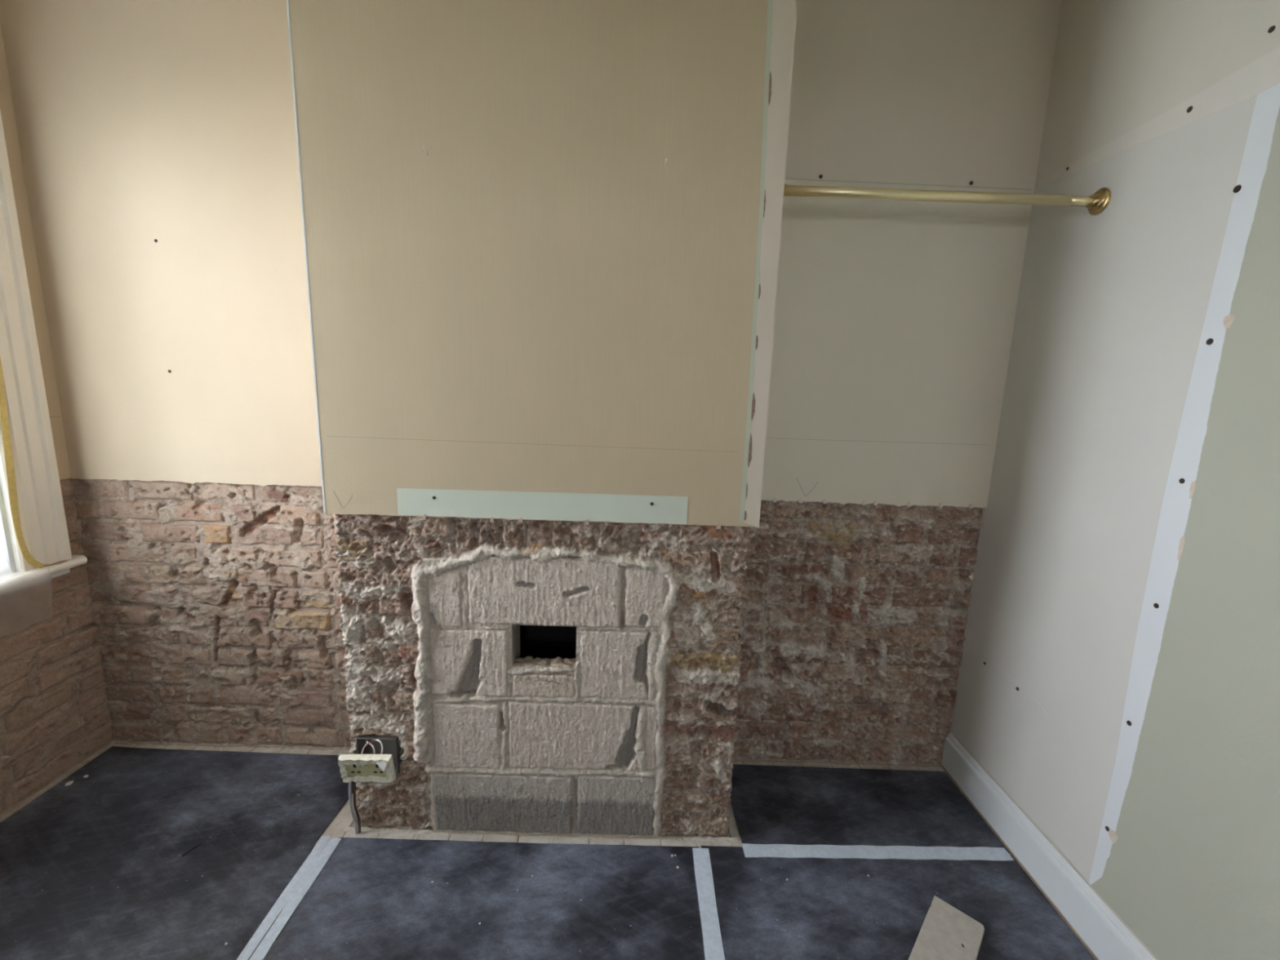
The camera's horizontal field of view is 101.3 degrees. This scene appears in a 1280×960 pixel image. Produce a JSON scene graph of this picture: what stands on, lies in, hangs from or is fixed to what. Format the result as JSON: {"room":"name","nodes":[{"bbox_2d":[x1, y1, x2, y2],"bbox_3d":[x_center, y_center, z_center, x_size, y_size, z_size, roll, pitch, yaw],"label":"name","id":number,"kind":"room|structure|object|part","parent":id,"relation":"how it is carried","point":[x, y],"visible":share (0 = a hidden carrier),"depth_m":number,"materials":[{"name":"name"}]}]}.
{"room":"room under renovation","nodes":[
{"label":"room under renovation","id":0,"kind":"room"},
{"bbox_2d":[0,22,113,817],"bbox_3d":[-2.142,-0.045,0.290,0.300,2.710,3.659,2,10,0],"label":"wall","id":1,"kind":"structure","parent":0,"point":[55,716],"depth_m":1.79,"materials":[{"name":"brown brick"}]},
{"bbox_2d":[0,110,87,595],"bbox_3d":[-2.098,-0.400,1.106,0.335,1.668,1.270,2,10,0],"label":"window","id":2,"kind":"structure","parent":1,"relation":"in","point":[42,518],"depth_m":1.68,"materials":[{"name":"white paint"}]},
{"bbox_2d":[0,529,25,585],"bbox_3d":[-1.961,-0.260,1.147,0.066,1.630,0.971,2,10,0],"label":"plastic film","id":3,"kind":"object","parent":2,"relation":"attached to","point":[6,573],"visible":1,"depth_m":1.66,"materials":[{"name":"white plastic"}]},
{"bbox_2d":[0,356,44,567],"bbox_3d":[-1.965,-0.062,1.650,0.012,0.714,0.061,3,10,7],"label":"tape","id":4,"kind":"object","parent":2,"relation":"attached to","point":[11,477],"visible":1,"depth_m":1.64,"materials":[{"name":"yellow plastic"}]},
{"bbox_3d":[-2.007,0.415,1.246,0.050,0.020,1.185,2,10,0],"label":"sill moulding","id":5,"kind":"part","parent":2,"relation":"part of","materials":[{"name":"white paint"}]},
{"bbox_3d":[-2.124,0.386,1.244,0.335,0.030,1.270,2,10,0],"label":"sill","id":6,"kind":"part","parent":2,"relation":"part of","materials":[{"name":"white paint"}]},
{"bbox_2d":[0,0,1062,765],"bbox_3d":[-0.374,-0.278,1.954,3.839,2.710,0.304,2,10,0],"label":"wall","id":7,"kind":"structure","parent":0,"point":[157,138],"depth_m":1.78,"materials":[{"name":"beige paint"}]},
{"bbox_2d":[286,0,797,839],"bbox_3d":[-0.268,-0.233,1.619,1.233,2.744,0.405,2,10,0],"label":"wall","id":8,"kind":"structure","parent":0,"point":[541,343],"depth_m":1.42,"materials":[{"name":"beige paint"}]},
{"bbox_2d":[337,733,401,834],"bbox_3d":[-0.827,0.962,1.637,0.159,0.325,0.119,2,10,0],"label":"power socket","id":9,"kind":"object","parent":8,"relation":"attached to","point":[377,759],"visible":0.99,"depth_m":1.59,"materials":[{"name":"plastic"}]},
{"bbox_3d":[-0.877,0.854,1.655,0.002,0.122,0.046,2,10,0],"label":"box plate","id":10,"kind":"part","parent":9,"relation":"part of","materials":[{"name":"metal"}]},
{"bbox_3d":[-0.816,0.797,1.645,0.122,0.002,0.046,2,10,0],"label":"box plate","id":11,"kind":"part","parent":9,"relation":"part of","materials":[{"name":"metal"}]},
{"bbox_3d":[-0.818,0.852,1.677,0.122,0.122,0.002,2,10,0],"label":"box plate","id":12,"kind":"part","parent":9,"relation":"part of","materials":[{"name":"metal"}]},
{"bbox_3d":[-0.820,0.915,1.666,0.122,0.002,0.046,2,10,0],"label":"box plate","id":13,"kind":"part","parent":9,"relation":"part of","materials":[{"name":"metal"}]},
{"bbox_3d":[-0.758,0.858,1.656,0.002,0.122,0.046,2,10,0],"label":"box plate","id":14,"kind":"part","parent":9,"relation":"part of","materials":[{"name":"metal"}]},
{"bbox_2d":[783,183,1111,215],"bbox_3d":[0.815,-0.780,1.441,0.900,0.068,0.068,2,10,0],"label":"rail","id":15,"kind":"object","parent":8,"relation":"attached to","point":[1095,203],"visible":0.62,"depth_m":1.43,"materials":[{"name":"gold metal"}]},
{"bbox_2d":[0,740,1093,959],"bbox_3d":[-0.418,1.391,0.542,3.839,0.127,3.659,2,10,0],"label":"floor","id":16,"kind":"structure","parent":0,"point":[342,825],"depth_m":1.71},
{"bbox_2d":[0,746,353,959],"bbox_3d":[-1.475,1.280,0.641,1.097,0.003,2.796,2,10,0],"label":"sheet","id":17,"kind":"object","parent":16,"relation":"on","point":[94,867],"visible":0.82,"depth_m":1.57,"materials":[{"name":"black plastic"}]},
{"bbox_2d":[65,780,73,786],"bbox_3d":[-1.980,1.051,1.821,0.018,0.009,0.018,-3,11,-28],"label":"crumb","id":18,"kind":"object","parent":17,"relation":"on","point":[68,783],"visible":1,"depth_m":1.82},
{"bbox_2d":[182,842,201,856],"bbox_3d":[-1.352,1.115,1.585,0.005,0.004,0.050,6,11,22],"label":"wood splinter","id":19,"kind":"object","parent":17,"relation":"on","point":[200,843],"visible":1,"depth_m":1.58,"materials":[{"name":"black wood"}]},
{"bbox_2d":[236,835,330,959],"bbox_3d":[-0.971,1.304,0.581,0.031,0.002,2.166,2,10,-1],"label":"tape","id":20,"kind":"object","parent":17,"relation":"on","point":[301,873],"visible":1,"depth_m":1.44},
{"bbox_2d":[248,837,341,959],"bbox_3d":[-0.938,1.306,0.578,0.035,0.002,2.160,2,10,-1],"label":"tape","id":21,"kind":"object","parent":17,"relation":"on","point":[264,947],"visible":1,"depth_m":1.44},
{"bbox_2d":[265,837,705,959],"bbox_3d":[-0.378,1.347,0.461,1.133,0.003,2.417,2,10,0],"label":"sheet","id":22,"kind":"object","parent":16,"relation":"on","point":[372,899],"visible":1,"depth_m":1.45,"materials":[{"name":"black plastic"}]},
{"bbox_2d":[692,848,724,959],"bbox_3d":[0.189,1.341,0.585,0.054,0.002,2.160,2,10,0],"label":"tape","id":23,"kind":"object","parent":22,"relation":"on","point":[713,944],"visible":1,"depth_m":1.47,"materials":[{"name":"white plastic"}]},
{"bbox_2d":[730,764,1009,853],"bbox_3d":[0.743,1.143,1.843,0.867,0.003,0.378,2,10,0],"label":"sheet","id":24,"kind":"object","parent":16,"relation":"on","point":[770,804],"visible":0.92,"depth_m":1.83,"materials":[{"name":"black plastic"}]},
{"bbox_2d":[701,845,1095,959],"bbox_3d":[0.684,1.380,0.470,0.987,0.003,2.421,2,10,0],"label":"sheet","id":25,"kind":"object","parent":16,"relation":"on","point":[826,908],"visible":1,"depth_m":1.48,"materials":[{"name":"black plastic"}]},
{"bbox_2d":[742,843,1013,860],"bbox_3d":[0.747,1.173,1.656,0.846,0.002,0.049,2,10,-1],"label":"tape","id":26,"kind":"object","parent":25,"relation":"on","point":[785,851],"visible":1,"depth_m":1.65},
{"bbox_2d":[908,895,984,959],"bbox_3d":[0.744,1.225,1.309,0.125,0.018,0.420,11,13,42],"label":"board offcut","id":27,"kind":"object","parent":25,"relation":"on","point":[946,932],"visible":1,"depth_m":1.39,"materials":[{"name":"beige wood"}]},
{"bbox_2d":[949,0,1279,959],"bbox_3d":[1.395,0.104,0.075,0.302,2.700,3.579,2,10,0],"label":"wall","id":28,"kind":"structure","parent":0,"point":[1118,679],"depth_m":1.28,"materials":[{"name":"white paint"}]},
{"bbox_2d":[941,732,1158,959],"bbox_3d":[1.194,1.310,0.535,0.022,0.152,3.071,2,10,0],"label":"baseboard","id":29,"kind":"structure","parent":28,"relation":"attached to","point":[1101,931],"depth_m":1.54,"materials":[{"name":"white paint"}]}
]}

